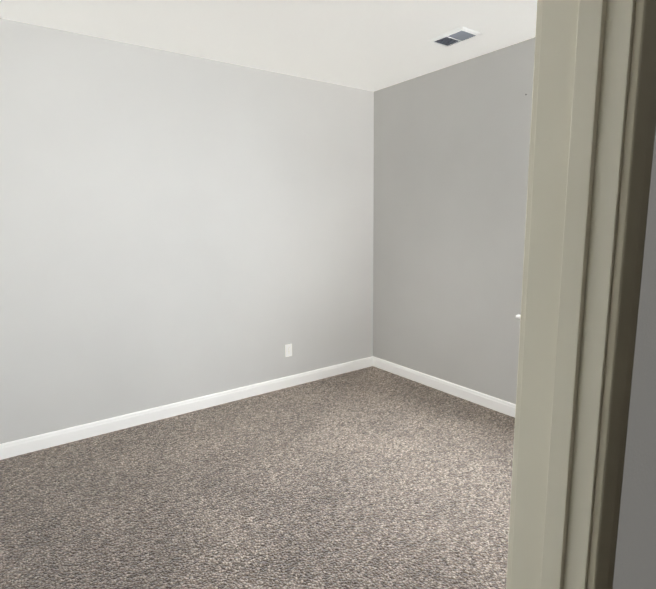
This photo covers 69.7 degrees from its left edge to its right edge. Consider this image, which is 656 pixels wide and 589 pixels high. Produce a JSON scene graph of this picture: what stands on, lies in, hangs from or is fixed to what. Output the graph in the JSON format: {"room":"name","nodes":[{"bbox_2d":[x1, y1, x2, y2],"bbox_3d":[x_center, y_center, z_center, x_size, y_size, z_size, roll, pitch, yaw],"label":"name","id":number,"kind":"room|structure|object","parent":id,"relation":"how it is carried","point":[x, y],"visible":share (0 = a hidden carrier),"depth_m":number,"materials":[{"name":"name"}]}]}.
{"room":"empty bedroom","nodes":[
{"label":"empty bedroom","id":0,"kind":"room"},
{"bbox_2d":[0,18,373,443],"bbox_3d":[-1.073,-0.421,3.726,4.025,2.740,0.115,-7,11,-35],"label":"wall","id":1,"kind":"structure","parent":0,"point":[176,227],"depth_m":3.54,"materials":[{"name":"grey paint"}]},
{"bbox_2d":[0,356,371,459],"bbox_3d":[-1.037,0.891,3.867,3.750,0.103,0.015,-7,11,-35],"label":"baseboard","id":2,"kind":"structure","parent":1,"relation":"attached to","point":[46,440],"depth_m":3.69,"materials":[{"name":"white paint"}]},
{"bbox_2d":[285,344,291,356],"bbox_3d":[-0.360,0.512,4.314,0.070,0.115,0.007,-7,11,-35],"label":"electrical outlet","id":3,"kind":"object","parent":1,"relation":"attached to","point":[288,350],"visible":1,"depth_m":4.31,"materials":[{"name":"white plastic"}]},
{"bbox_2d":[0,366,514,588],"bbox_3d":[0.322,1.242,2.073,4.025,0.060,4.799,-7,11,-35],"label":"floor","id":4,"kind":"structure","parent":0,"point":[372,477],"depth_m":2.62,"materials":[{"name":"carpet"}]},
{"bbox_2d":[0,0,536,91],"bbox_3d":[0.288,-1.543,1.631,4.025,0.100,4.799,-7,11,-35],"label":"ceiling","id":5,"kind":"structure","parent":0,"point":[372,45],"depth_m":3.03,"materials":[{"name":"white paint"}]},
{"bbox_2d":[427,27,481,47],"bbox_3d":[0.859,-1.743,3.202,0.205,0.012,0.300,-7,11,-35],"label":"ceiling vent","id":6,"kind":"object","parent":5,"relation":"in","point":[455,36],"visible":1,"depth_m":3.18,"materials":[{"name":"white metal"}]},
{"bbox_2d":[373,37,534,403],"bbox_3d":[1.504,-0.411,3.467,0.160,2.740,3.334,-7,11,-35],"label":"wall","id":7,"kind":"structure","parent":0,"point":[451,152],"depth_m":3.92,"materials":[{"name":"grey paint"}]},
{"bbox_2d":[372,356,515,417],"bbox_3d":[1.420,0.894,3.662,0.015,0.103,3.201,-7,11,-35],"label":"baseboard","id":8,"kind":"structure","parent":7,"relation":"attached to","point":[485,400],"depth_m":4.14,"materials":[{"name":"white paint"}]},
{"bbox_2d":[613,129,655,588],"bbox_3d":[0.871,-0.019,1.047,3.750,2.740,0.115,-7,11,-35],"label":"wall","id":9,"kind":"structure","parent":0,"point":[635,563],"depth_m":0.73,"materials":[{"name":"grey paint"}]},
{"bbox_2d":[506,0,655,588],"bbox_3d":[-0.012,0.408,0.462,0.972,2.102,0.150,-7,11,-35],"label":"door frame","id":10,"kind":"structure","parent":9,"relation":"attached to","point":[585,52],"depth_m":0.63,"materials":[{"name":"white paint"}]}
]}

